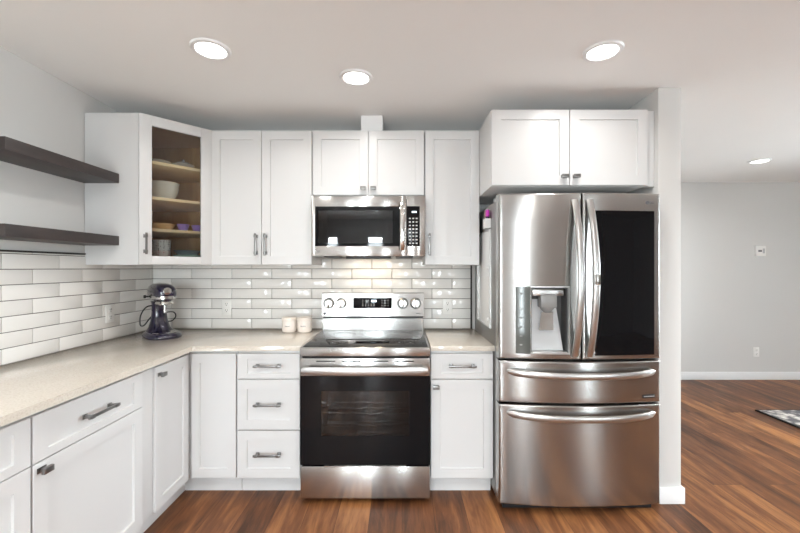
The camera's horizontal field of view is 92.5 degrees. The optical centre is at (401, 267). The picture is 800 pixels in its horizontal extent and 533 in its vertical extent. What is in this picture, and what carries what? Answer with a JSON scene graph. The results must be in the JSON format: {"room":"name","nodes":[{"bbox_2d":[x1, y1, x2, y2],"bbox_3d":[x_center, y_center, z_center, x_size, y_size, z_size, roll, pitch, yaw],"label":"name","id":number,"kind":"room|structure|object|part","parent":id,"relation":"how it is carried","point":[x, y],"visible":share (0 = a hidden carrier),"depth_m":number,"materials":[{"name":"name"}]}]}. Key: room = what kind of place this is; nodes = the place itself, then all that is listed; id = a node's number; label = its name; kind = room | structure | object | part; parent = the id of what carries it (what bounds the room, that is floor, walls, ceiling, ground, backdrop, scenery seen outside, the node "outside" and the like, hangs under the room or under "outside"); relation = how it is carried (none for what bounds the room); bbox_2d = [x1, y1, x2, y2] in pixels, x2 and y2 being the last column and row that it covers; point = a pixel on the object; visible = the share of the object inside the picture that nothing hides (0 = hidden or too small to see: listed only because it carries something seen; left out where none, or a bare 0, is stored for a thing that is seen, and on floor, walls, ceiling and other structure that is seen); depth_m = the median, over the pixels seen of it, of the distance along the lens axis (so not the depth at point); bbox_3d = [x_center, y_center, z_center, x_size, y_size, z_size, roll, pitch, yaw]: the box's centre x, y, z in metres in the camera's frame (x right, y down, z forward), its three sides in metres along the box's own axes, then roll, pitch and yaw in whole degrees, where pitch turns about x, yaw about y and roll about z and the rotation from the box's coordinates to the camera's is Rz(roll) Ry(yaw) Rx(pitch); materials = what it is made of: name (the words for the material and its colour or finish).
{"room":"kitchen","nodes":[
{"label":"kitchen","id":0,"kind":"room"},
{"bbox_2d":[0,46,152,365],"bbox_3d":[-1.975,0.160,-0.125,0.130,2.440,6.150,0,0,0],"label":"wall","id":1,"kind":"structure","parent":0,"point":[50,302],"depth_m":2.09,"materials":[{"name":"grey tile"}]},
{"bbox_2d":[0,249,85,254],"bbox_3d":[-1.913,-0.085,1.560,0.013,0.007,2.740,0,0,0],"label":"trim","id":2,"kind":"structure","parent":1,"relation":"attached to","point":[0,249],"depth_m":2.02,"materials":[{"name":"black metal"}]},
{"bbox_2d":[0,136,118,182],"bbox_3d":[-1.814,-0.540,1.989,0.212,0.056,0.682,0,0,0],"label":"floating shelf","id":3,"kind":"object","parent":1,"relation":"attached to","point":[12,151],"visible":1,"depth_m":1.92,"materials":[{"name":"brown wood"}]},
{"bbox_2d":[0,223,118,244],"bbox_3d":[-1.814,-0.164,1.989,0.212,0.056,0.682,0,0,0],"label":"floating shelf","id":4,"kind":"object","parent":1,"relation":"attached to","point":[14,232],"visible":1,"depth_m":1.89,"materials":[{"name":"brown wood"}]},
{"bbox_2d":[105,304,113,322],"bbox_3d":[-1.904,0.297,2.500,0.009,0.116,0.072,0,0,0],"label":"wall outlet","id":5,"kind":"object","parent":1,"relation":"attached to","point":[109,309],"visible":1,"depth_m":2.49,"materials":[{"name":"white plastic"}]},
{"bbox_2d":[85,112,211,264],"bbox_3d":[-1.603,-0.478,2.613,0.625,0.917,0.650,0,0,0],"label":"upper cabinet","id":6,"kind":"object","parent":1,"relation":"attached to","point":[124,144],"visible":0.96,"depth_m":2.32,"materials":[{"name":"white paint"}]},
{"bbox_3d":[-1.542,-0.148,2.306,0.038,0.130,0.019,0,0,44],"label":"handle","id":7,"kind":"part","parent":6,"relation":"part of","materials":[{"name":"silver metal"}]},
{"bbox_2d":[152,251,170,255],"bbox_3d":[-1.585,-0.077,2.520,0.112,0.070,0.112,0,0,0],"label":"patterned bowl","id":8,"kind":"object","parent":6,"relation":"in","point":[154,253],"visible":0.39,"depth_m":2.48,"materials":[{"name":"white ceramic"}]},
{"bbox_2d":[152,240,170,250],"bbox_3d":[-1.585,-0.147,2.520,0.114,0.070,0.114,0,0,0],"label":"patterned bowl","id":9,"kind":"object","parent":8,"relation":"on","point":[157,245],"visible":0.88,"depth_m":2.48,"materials":[{"name":"grey ceramic"}]},
{"bbox_2d":[152,158,170,163],"bbox_3d":[-1.578,-0.678,2.470,0.152,0.016,0.152,0,0,0],"label":"dessert plate","id":10,"kind":"object","parent":6,"relation":"on","point":[153,159],"visible":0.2,"depth_m":2.43,"materials":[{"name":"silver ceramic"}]},
{"bbox_2d":[152,223,174,229],"bbox_3d":[-1.635,-0.273,2.600,0.170,0.050,0.170,0,0,0],"label":"wooden bowl","id":11,"kind":"object","parent":6,"relation":"on","point":[154,225],"visible":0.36,"depth_m":2.54,"materials":[{"name":"beige wood"}]},
{"bbox_2d":[152,186,178,198],"bbox_3d":[-1.630,-0.495,2.620,0.184,0.095,0.184,0,0,0],"label":"serving bowl","id":12,"kind":"object","parent":6,"relation":"on","point":[157,191],"visible":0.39,"depth_m":2.56,"materials":[{"name":"white ceramic"}]},
{"bbox_2d":[152,180,179,188],"bbox_3d":[-1.630,-0.530,2.620,0.190,0.097,0.190,0,0,0],"label":"serving bowl","id":13,"kind":"object","parent":12,"relation":"in","point":[154,182],"visible":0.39,"depth_m":2.55,"materials":[{"name":"white ceramic"}]},
{"bbox_3d":[-1.441,-0.478,2.454,0.020,0.911,0.415,0,0,44],"label":"door","id":14,"kind":"part","parent":6,"relation":"part of","materials":[{"name":"white paint"}]},
{"bbox_2d":[152,161,199,181],"bbox_3d":[-1.613,-0.661,2.631,0.569,0.018,0.578,0,0,0],"label":"shelf","id":15,"kind":"object","parent":6,"relation":"attached to","point":[162,171],"depth_m":2.64,"materials":[{"name":"brown wood"}]},
{"bbox_2d":[152,196,199,211],"bbox_3d":[-1.613,-0.439,2.631,0.569,0.018,0.578,0,0,0],"label":"shelf","id":16,"kind":"object","parent":6,"relation":"attached to","point":[159,204],"depth_m":2.64,"materials":[{"name":"brown wood"}]},
{"bbox_2d":[152,228,199,237],"bbox_3d":[-1.613,-0.239,2.631,0.569,0.018,0.578,0,0,0],"label":"shelf","id":17,"kind":"object","parent":6,"relation":"attached to","point":[156,233],"depth_m":2.59,"materials":[{"name":"brown wood"}]},
{"bbox_2d":[177,224,188,230],"bbox_3d":[-1.507,-0.274,2.640,0.076,0.052,0.077,0,0,0],"label":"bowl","id":18,"kind":"object","parent":6,"relation":"on","point":[180,226],"visible":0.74,"depth_m":2.62,"materials":[{"name":"purple ceramic"}]},
{"bbox_2d":[172,160,194,167],"bbox_3d":[-1.462,-0.698,2.560,0.136,0.055,0.136,0,0,0],"label":"butter dish","id":19,"kind":"object","parent":6,"relation":"on","point":[182,163],"visible":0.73,"depth_m":2.52,"materials":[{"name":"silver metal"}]},
{"bbox_2d":[173,255,199,256],"bbox_3d":[-1.455,-0.065,2.600,0.170,0.045,0.170,0,0,0],"label":"baking dish","id":20,"kind":"object","parent":6,"relation":"in","point":[173,255],"visible":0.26,"depth_m":2.53,"materials":[{"name":"green ceramic"}]},
{"bbox_2d":[173,250,199,254],"bbox_3d":[-1.455,-0.102,2.600,0.168,0.030,0.168,0,0,0],"label":"baking dish","id":21,"kind":"object","parent":20,"relation":"on","point":[178,252],"visible":0.84,"depth_m":2.54,"materials":[{"name":"blue ceramic"}]},
{"bbox_2d":[191,225,199,230],"bbox_3d":[-1.447,-0.274,2.710,0.076,0.052,0.077,0,0,0],"label":"cup","id":22,"kind":"object","parent":6,"relation":"on","point":[194,227],"visible":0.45,"depth_m":2.68,"materials":[{"name":"purple ceramic"}]},
{"bbox_2d":[153,130,489,330],"bbox_3d":[-0.267,0.160,3.005,3.546,2.440,0.130,0,0,0],"label":"wall","id":23,"kind":"structure","parent":0,"point":[260,295],"depth_m":2.94,"materials":[{"name":"grey tile"}]},
{"bbox_2d":[222,300,231,314],"bbox_3d":[-1.343,0.301,2.934,0.072,0.116,0.009,0,0,0],"label":"wall outlet","id":24,"kind":"object","parent":23,"relation":"attached to","point":[226,304],"visible":1,"depth_m":2.93,"materials":[{"name":"white plastic"}]},
{"bbox_2d":[212,131,321,264],"bbox_3d":[-0.955,-0.476,2.750,0.685,0.913,0.376,0,0,0],"label":"upper cabinet","id":25,"kind":"object","parent":23,"relation":"attached to","point":[262,181],"visible":0.99,"depth_m":2.61,"materials":[{"name":"white paint"}]},
{"bbox_3d":[-1.126,-0.476,2.610,0.338,0.907,0.020,0,0,0],"label":"door","id":26,"kind":"part","parent":25,"relation":"part of","materials":[{"name":"white paint"}]},
{"bbox_3d":[-0.987,-0.158,2.581,0.019,0.150,0.038,0,0,0],"label":"handle","id":27,"kind":"part","parent":25,"relation":"part of","materials":[{"name":"silver metal"}]},
{"bbox_3d":[-0.922,-0.158,2.581,0.019,0.150,0.038,0,0,0],"label":"handle","id":28,"kind":"part","parent":25,"relation":"part of","materials":[{"name":"silver metal"}]},
{"bbox_3d":[-0.783,-0.476,2.610,0.338,0.907,0.020,0,0,0],"label":"door","id":29,"kind":"part","parent":25,"relation":"part of","materials":[{"name":"white paint"}]},
{"bbox_2d":[313,131,423,196],"bbox_3d":[-0.228,-0.714,2.754,0.760,0.443,0.368,0,0,0],"label":"upper cabinet","id":30,"kind":"object","parent":23,"relation":"attached to","point":[345,163],"visible":0.91,"depth_m":2.61,"materials":[{"name":"white paint"}]},
{"bbox_3d":[-0.418,-0.714,2.610,0.376,0.437,0.020,0,0,0],"label":"door","id":31,"kind":"part","parent":30,"relation":"part of","materials":[{"name":"white paint"}]},
{"bbox_2d":[311,196,424,258],"bbox_3d":[-0.224,-0.270,2.711,0.756,0.414,0.438,0,0,0],"label":"microwave","id":32,"kind":"object","parent":30,"relation":"attached to","point":[348,227],"visible":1,"depth_m":2.54,"materials":[{"name":"metal"}]},
{"bbox_3d":[-0.289,-0.277,2.551,0.574,0.263,0.018,0,0,0],"label":"door glass","id":33,"kind":"part","parent":32,"relation":"part of","materials":[{"name":"black glass"}]},
{"bbox_3d":[0.002,-0.276,2.517,0.033,0.318,0.050,0,0,0],"label":"handle","id":34,"kind":"part","parent":32,"relation":"part of","materials":[{"name":"metal"}]},
{"bbox_3d":[0.092,-0.278,2.551,0.124,0.398,0.022,0,0,0],"label":"control panel","id":35,"kind":"part","parent":32,"relation":"part of","materials":[{"name":"metal"}]},
{"bbox_2d":[361,116,383,130],"bbox_3d":[-0.210,-0.998,2.730,0.150,0.123,0.140,0,0,0],"label":"duct cover","id":36,"kind":"object","parent":30,"relation":"on","point":[368,123],"visible":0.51,"depth_m":2.66,"materials":[{"name":"white paint"}]},
{"bbox_3d":[-0.038,-0.714,2.610,0.376,0.437,0.020,0,0,0],"label":"door","id":37,"kind":"part","parent":30,"relation":"part of","materials":[{"name":"white paint"}]},
{"bbox_2d":[443,299,451,313],"bbox_3d":[0.349,0.295,2.934,0.072,0.116,0.009,0,0,0],"label":"wall outlet","id":38,"kind":"object","parent":23,"relation":"attached to","point":[447,303],"visible":1,"depth_m":2.93,"materials":[{"name":"white plastic"}]},
{"bbox_2d":[422,131,478,264],"bbox_3d":[0.342,-0.476,2.750,0.371,0.913,0.376,0,0,0],"label":"upper cabinet","id":39,"kind":"object","parent":23,"relation":"attached to","point":[451,158],"visible":0.98,"depth_m":2.61,"materials":[{"name":"white paint"}]},
{"bbox_3d":[0.186,-0.158,2.581,0.019,0.150,0.038,0,0,0],"label":"handle","id":40,"kind":"part","parent":39,"relation":"part of","materials":[{"name":"silver metal"}]},
{"bbox_2d":[470,265,471,328],"bbox_3d":[0.531,0.142,2.942,0.012,0.645,0.016,0,0,0],"label":"trim","id":41,"kind":"structure","parent":23,"relation":"attached to","point":[470,265],"depth_m":2.94,"materials":[{"name":"black metal"}]},
{"bbox_2d":[479,110,653,204],"bbox_3d":[1.016,-0.712,2.584,0.977,0.452,0.708,0,0,0],"label":"upper cabinet","id":42,"kind":"object","parent":23,"relation":"attached to","point":[521,151],"visible":0.96,"depth_m":2.27,"materials":[{"name":"white paint"}]},
{"bbox_3d":[0.758,-0.712,2.270,0.458,0.446,0.020,0,0,0],"label":"door","id":43,"kind":"part","parent":42,"relation":"part of","materials":[{"name":"white paint"}]},
{"bbox_3d":[0.956,-0.539,2.245,0.038,0.021,0.030,0,0,0],"label":"knob","id":44,"kind":"part","parent":42,"relation":"part of","materials":[{"name":"silver metal"}]},
{"bbox_3d":[1.024,-0.539,2.245,0.038,0.021,0.030,0,0,0],"label":"knob","id":45,"kind":"part","parent":42,"relation":"part of","materials":[{"name":"silver metal"}]},
{"bbox_3d":[1.221,-0.712,2.270,0.458,0.446,0.020,0,0,0],"label":"door","id":46,"kind":"part","parent":42,"relation":"part of","materials":[{"name":"white paint"}]},
{"bbox_2d":[0,0,799,181],"bbox_3d":[2.140,-1.110,0.770,8.360,0.100,8.180,0,0,0],"label":"ceiling","id":47,"kind":"structure","parent":0,"point":[432,64],"depth_m":1.96,"materials":[{"name":"paint"}]},
{"bbox_2d":[189,37,231,60],"bbox_3d":[-0.925,-1.055,1.854,0.186,0.010,0.186,0,0,0],"label":"recessed light","id":48,"kind":"object","parent":47,"relation":"in","point":[208,48],"visible":1,"depth_m":1.84,"materials":[{"name":"white paint"}]},
{"bbox_2d":[339,68,372,85],"bbox_3d":[-0.255,-1.055,2.126,0.186,0.010,0.186,0,0,0],"label":"recessed light","id":49,"kind":"object","parent":47,"relation":"in","point":[353,76],"visible":1,"depth_m":2.11,"materials":[{"name":"white paint"}]},
{"bbox_2d":[582,40,624,61],"bbox_3d":[0.980,-1.055,1.871,0.186,0.010,0.186,0,0,0],"label":"recessed light","id":50,"kind":"object","parent":47,"relation":"in","point":[605,50],"visible":1,"depth_m":1.86,"materials":[{"name":"white paint"}]},
{"bbox_2d":[747,158,772,163],"bbox_3d":[3.540,-1.055,3.790,0.186,0.010,0.186,0,0,0],"label":"recessed light","id":51,"kind":"object","parent":47,"relation":"in","point":[757,161],"visible":1,"depth_m":3.78,"materials":[{"name":"white paint"}]},
{"bbox_2d":[144,380,799,532],"bbox_3d":[2.140,1.430,0.770,8.360,0.100,8.180,0,0,0],"label":"floor","id":52,"kind":"structure","parent":0,"point":[740,464],"depth_m":2.24,"materials":[{"name":"wood"}]},
{"bbox_2d":[0,417,30,532],"bbox_3d":[-1.561,0.938,1.006,0.658,0.884,0.613,0,0,0],"label":"base cabinet","id":53,"kind":"object","parent":52,"relation":"on","point":[15,437],"visible":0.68,"depth_m":1.26,"materials":[{"name":"white paint"}]},
{"bbox_3d":[-1.280,0.595,1.006,0.020,0.166,0.609,0,0,0],"label":"drawer","id":54,"kind":"part","parent":53,"relation":"part of","materials":[{"name":"white paint"}]},
{"bbox_3d":[-1.280,0.972,1.006,0.020,0.580,0.609,0,0,0],"label":"door","id":55,"kind":"part","parent":53,"relation":"part of","materials":[{"name":"white paint"}]},
{"bbox_2d":[25,372,142,532],"bbox_3d":[-1.561,0.938,1.597,0.658,0.884,0.561,0,0,0],"label":"base cabinet","id":56,"kind":"object","parent":52,"relation":"on","point":[86,466],"visible":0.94,"depth_m":1.57,"materials":[{"name":"white paint"}]},
{"bbox_3d":[-1.255,0.709,1.349,0.030,0.021,0.038,0,0,0],"label":"knob","id":57,"kind":"part","parent":56,"relation":"part of","materials":[{"name":"grey metal"}]},
{"bbox_3d":[-1.280,0.595,1.597,0.020,0.166,0.557,0,0,0],"label":"drawer","id":58,"kind":"part","parent":56,"relation":"part of","materials":[{"name":"white paint"}]},
{"bbox_3d":[-1.251,0.595,1.597,0.038,0.019,0.165,0,0,0],"label":"handle","id":59,"kind":"part","parent":56,"relation":"part of","materials":[{"name":"silver metal"}]},
{"bbox_2d":[136,351,241,532],"bbox_3d":[-1.448,0.938,2.406,0.905,0.884,1.048,0,0,0],"label":"base cabinet","id":60,"kind":"object","parent":52,"relation":"on","point":[190,430],"visible":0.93,"depth_m":2.30,"materials":[{"name":"white paint"}]},
{"bbox_2d":[0,329,322,426],"bbox_3d":[-1.256,0.480,1.619,1.305,0.030,2.638,0,0,0],"label":"countertop","id":61,"kind":"structure","parent":60,"relation":"on","point":[28,387],"depth_m":1.91,"materials":[{"name":"beige stone"}]},
{"bbox_2d":[139,283,181,340],"bbox_3d":[-1.641,0.283,2.615,0.221,0.364,0.364,0,0,-43],"label":"stand mixer","id":62,"kind":"object","parent":61,"relation":"on","point":[161,295],"visible":1,"depth_m":2.56,"materials":[{"name":"metal"}]},
{"bbox_3d":[-1.764,0.332,2.659,0.101,0.144,0.031,0,0,-43],"label":"cord","id":63,"kind":"part","parent":62,"relation":"part of","materials":[{"name":"black rubber"}]},
{"bbox_3d":[-1.584,0.428,2.554,0.140,0.008,0.140,0,0,-43],"label":"bowl plate","id":64,"kind":"part","parent":62,"relation":"part of","materials":[{"name":"metal"}]},
{"bbox_2d":[282,316,296,332],"bbox_3d":[-0.824,0.411,2.800,0.107,0.108,0.107,0,0,0],"label":"canister","id":65,"kind":"object","parent":61,"relation":"on","point":[289,323],"visible":1,"depth_m":2.76,"materials":[{"name":"beige ceramic"}]},
{"bbox_3d":[-0.824,0.369,2.800,0.107,0.024,0.107,0,0,0],"label":"lid","id":66,"kind":"part","parent":65,"relation":"part of","materials":[{"name":"beige ceramic"}]},
{"bbox_2d":[297,316,311,332],"bbox_3d":[-0.711,0.411,2.800,0.107,0.108,0.107,0,0,0],"label":"canister","id":67,"kind":"object","parent":61,"relation":"on","point":[304,323],"visible":1,"depth_m":2.76,"materials":[{"name":"beige ceramic"}]},
{"bbox_3d":[-0.711,0.369,2.800,0.107,0.024,0.107,0,0,0],"label":"lid","id":68,"kind":"part","parent":67,"relation":"part of","materials":[{"name":"beige ceramic"}]},
{"bbox_3d":[-1.255,0.557,2.008,0.030,0.021,0.038,0,0,0],"label":"knob","id":69,"kind":"part","parent":60,"relation":"part of","materials":[{"name":"silver metal"}]},
{"bbox_3d":[-1.280,0.888,2.127,0.020,0.748,0.305,0,0,0],"label":"door","id":70,"kind":"part","parent":60,"relation":"part of","materials":[{"name":"white paint"}]},
{"bbox_3d":[-1.132,0.888,2.310,0.268,0.748,0.020,0,0,0],"label":"door","id":71,"kind":"part","parent":60,"relation":"part of","materials":[{"name":"white paint"}]},
{"bbox_2d":[237,351,301,489],"bbox_3d":[-0.801,0.938,2.591,0.379,0.884,0.658,0,0,0],"label":"base cabinet","id":72,"kind":"object","parent":52,"relation":"on","point":[268,382],"visible":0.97,"depth_m":2.30,"materials":[{"name":"white paint"}]},
{"bbox_3d":[-0.801,1.115,2.281,0.165,0.019,0.038,0,0,0],"label":"handle","id":73,"kind":"part","parent":72,"relation":"part of","materials":[{"name":"silver metal"}]},
{"bbox_3d":[-0.801,0.817,2.281,0.165,0.019,0.038,0,0,0],"label":"handle","id":74,"kind":"part","parent":72,"relation":"part of","materials":[{"name":"silver metal"}]},
{"bbox_3d":[-0.801,0.585,2.281,0.165,0.019,0.038,0,0,0],"label":"handle","id":75,"kind":"part","parent":72,"relation":"part of","materials":[{"name":"silver metal"}]},
{"bbox_3d":[-0.801,0.822,2.310,0.375,0.301,0.020,0,0,0],"label":"drawer","id":76,"kind":"part","parent":72,"relation":"part of","materials":[{"name":"white paint"}]},
{"bbox_3d":[-0.801,1.120,2.310,0.375,0.284,0.020,0,0,0],"label":"drawer","id":77,"kind":"part","parent":72,"relation":"part of","materials":[{"name":"white paint"}]},
{"bbox_3d":[-0.801,0.590,2.310,0.375,0.151,0.020,0,0,0],"label":"drawer","id":78,"kind":"part","parent":72,"relation":"part of","materials":[{"name":"white paint"}]},
{"bbox_2d":[300,292,429,497],"bbox_3d":[-0.216,0.782,2.543,0.760,1.195,0.723,0,0,0],"label":"range","id":79,"kind":"object","parent":52,"relation":"on","point":[365,377],"visible":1,"depth_m":2.24,"materials":[{"name":"silver metal"}]},
{"bbox_3d":[-0.542,0.262,2.835,0.074,0.074,0.024,0,0,0],"label":"knob","id":80,"kind":"part","parent":79,"relation":"part of","materials":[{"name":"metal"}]},
{"bbox_3d":[-0.452,0.262,2.835,0.074,0.074,0.024,0,0,0],"label":"knob","id":81,"kind":"part","parent":79,"relation":"part of","materials":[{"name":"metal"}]},
{"bbox_2d":[300,357,429,464],"bbox_3d":[-0.216,0.841,2.483,0.758,0.626,0.603,0,0,0],"label":"oven","id":82,"kind":"object","parent":79,"relation":"in","point":[354,410],"depth_m":2.24,"materials":[{"name":"glass"}]},
{"bbox_3d":[-0.216,0.490,2.249,0.760,0.048,0.042,0,0,0],"label":"trim","id":83,"kind":"part","parent":79,"relation":"part of","materials":[{"name":"metal"}]},
{"bbox_2d":[300,331,429,347],"bbox_3d":[-0.216,0.477,2.538,0.760,0.025,0.605,0,0,0],"label":"cooktop","id":84,"kind":"object","parent":79,"relation":"in","point":[324,339],"depth_m":2.45,"materials":[{"name":"black glass"}]},
{"bbox_3d":[-0.216,1.256,2.261,0.758,0.188,0.038,0,0,0],"label":"storage drawer","id":85,"kind":"part","parent":79,"relation":"part of","materials":[{"name":"metal"}]},
{"bbox_3d":[0.006,0.262,2.835,0.074,0.074,0.024,0,0,0],"label":"knob","id":86,"kind":"part","parent":79,"relation":"part of","materials":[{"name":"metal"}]},
{"bbox_3d":[0.100,0.262,2.835,0.074,0.074,0.024,0,0,0],"label":"knob","id":87,"kind":"part","parent":79,"relation":"part of","materials":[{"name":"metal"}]},
{"bbox_2d":[429,350,492,489],"bbox_3d":[0.360,0.938,2.591,0.377,0.884,0.658,0,0,0],"label":"base cabinet","id":88,"kind":"object","parent":52,"relation":"on","point":[461,382],"visible":0.94,"depth_m":2.31,"materials":[{"name":"white paint"}]},
{"bbox_3d":[0.204,0.712,2.285,0.038,0.021,0.030,0,0,0],"label":"knob","id":89,"kind":"part","parent":88,"relation":"part of","materials":[{"name":"silver metal"}]},
{"bbox_2d":[424,329,494,350],"bbox_3d":[0.361,0.480,2.608,0.383,0.030,0.660,0,0,0],"label":"countertop","id":90,"kind":"structure","parent":88,"relation":"on","point":[438,339],"depth_m":2.46,"materials":[{"name":"beige stone"}]},
{"bbox_3d":[0.360,0.590,2.310,0.373,0.151,0.020,0,0,0],"label":"drawer","id":91,"kind":"part","parent":88,"relation":"part of","materials":[{"name":"white paint"}]},
{"bbox_3d":[0.360,0.967,2.310,0.373,0.591,0.020,0,0,0],"label":"door","id":92,"kind":"part","parent":88,"relation":"part of","materials":[{"name":"white paint"}]},
{"bbox_3d":[0.360,0.585,2.281,0.165,0.019,0.038,0,0,0],"label":"handle","id":93,"kind":"part","parent":88,"relation":"part of","materials":[{"name":"silver metal"}]},
{"bbox_2d":[475,193,659,507],"bbox_3d":[1.005,0.478,2.472,0.914,1.796,0.876,0,0,0],"label":"refrigerator","id":94,"kind":"object","parent":52,"relation":"on","point":[574,332],"visible":0.99,"depth_m":2.14,"materials":[{"name":"silver metal"}]},
{"bbox_2d":[477,229,490,327],"bbox_3d":[0.549,0.067,2.590,0.009,0.619,0.412,0,0,0],"label":"memo board","id":95,"kind":"object","parent":94,"relation":"attached to","point":[483,275],"visible":0.79,"depth_m":2.54,"materials":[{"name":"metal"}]},
{"bbox_2d":[483,218,490,228],"bbox_3d":[0.537,-0.280,2.425,0.034,0.060,0.070,0,0,0],"label":"cup","id":96,"kind":"object","parent":94,"relation":"attached to","point":[487,221],"visible":0.98,"depth_m":2.39,"materials":[{"name":"white plastic"}]},
{"bbox_3d":[0.773,0.046,2.183,0.451,0.932,0.105,0,0,0],"label":"door","id":97,"kind":"part","parent":94,"relation":"part of","materials":[{"name":"metal"}]},
{"bbox_3d":[0.823,0.323,2.193,0.180,0.286,0.047,0,0,0],"label":"plate","id":98,"kind":"part","parent":94,"relation":"part of","materials":[{"name":"grey plastic"}]},
{"bbox_2d":[532,289,563,295],"bbox_3d":[0.824,0.138,2.187,0.178,0.040,0.057,0,0,0],"label":"water dispenser","id":99,"kind":"object","parent":94,"relation":"attached to","point":[535,292],"depth_m":2.16,"materials":[{"name":"plastic"}]},
{"bbox_3d":[1.005,0.640,2.183,0.914,0.236,0.105,0,0,0],"label":"drawer","id":100,"kind":"part","parent":94,"relation":"part of","materials":[{"name":"metal"}]},
{"bbox_3d":[0.959,0.058,2.087,0.037,0.875,0.100,0,0,0],"label":"handle","id":101,"kind":"part","parent":94,"relation":"part of","materials":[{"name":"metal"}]},
{"bbox_3d":[1.005,1.052,2.183,0.914,0.567,0.105,0,0,0],"label":"drawer","id":102,"kind":"part","parent":94,"relation":"part of","materials":[{"name":"metal"}]},
{"bbox_3d":[1.005,0.587,2.119,0.830,0.049,0.090,0,0,0],"label":"handle","id":103,"kind":"part","parent":94,"relation":"part of","materials":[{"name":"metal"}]},
{"bbox_3d":[1.005,0.821,2.119,0.830,0.049,0.090,0,0,0],"label":"handle","id":104,"kind":"part","parent":94,"relation":"part of","materials":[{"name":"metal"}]},
{"bbox_3d":[1.041,0.058,2.087,0.037,0.875,0.100,0,0,0],"label":"handle","id":105,"kind":"part","parent":94,"relation":"part of","materials":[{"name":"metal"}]},
{"bbox_3d":[1.234,0.046,2.183,0.457,0.932,0.105,0,0,0],"label":"door","id":106,"kind":"part","parent":94,"relation":"part of","materials":[{"name":"metal"}]},
{"bbox_3d":[1.248,0.084,2.154,0.346,0.807,0.052,0,0,0],"label":"glass panel","id":107,"kind":"part","parent":94,"relation":"part of","materials":[{"name":"black glass"}]},
{"bbox_2d":[755,410,799,428],"bbox_3d":[4.210,1.373,2.500,1.604,0.014,2.400,0,0,0],"label":"area rug","id":108,"kind":"object","parent":52,"relation":"on","point":[791,417],"visible":1,"depth_m":3.55,"materials":[{"name":"grey fabric"}]},
{"bbox_2d":[627,88,680,486],"bbox_3d":[1.573,0.160,3.495,0.134,2.440,2.490,0,0,0],"label":"wall partition","id":109,"kind":"structure","parent":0,"point":[665,103],"depth_m":2.25,"materials":[{"name":"paint"}]},
{"bbox_2d":[659,485,684,503],"bbox_3d":[1.580,1.333,3.481,0.148,0.095,2.490,0,0,0],"label":"baseboard","id":110,"kind":"structure","parent":109,"relation":"attached to","point":[668,495],"depth_m":2.24,"materials":[{"name":"white paint"}]},
{"bbox_2d":[681,182,799,371],"bbox_3d":[3.920,0.160,4.800,4.560,2.440,0.120,0,0,0],"label":"wall","id":111,"kind":"structure","parent":0,"point":[734,300],"depth_m":4.74,"materials":[{"name":"paint"}]},
{"bbox_2d":[681,372,799,379],"bbox_3d":[3.920,1.333,4.733,4.560,0.095,0.014,0,0,0],"label":"baseboard","id":112,"kind":"structure","parent":111,"relation":"attached to","point":[684,375],"depth_m":4.73,"materials":[{"name":"white paint"}]},
{"bbox_2d":[753,347,758,356],"bbox_3d":[4.381,1.040,4.735,0.072,0.116,0.009,0,0,0],"label":"wall outlet","id":113,"kind":"object","parent":111,"relation":"attached to","point":[755,349],"visible":1,"depth_m":4.74,"materials":[{"name":"white plastic"}]},
{"bbox_2d":[755,246,765,255],"bbox_3d":[4.424,-0.210,4.728,0.124,0.124,0.024,0,0,0],"label":"thermostat","id":114,"kind":"object","parent":111,"relation":"attached to","point":[759,250],"visible":1,"depth_m":4.72,"materials":[{"name":"white plastic"}]}
]}

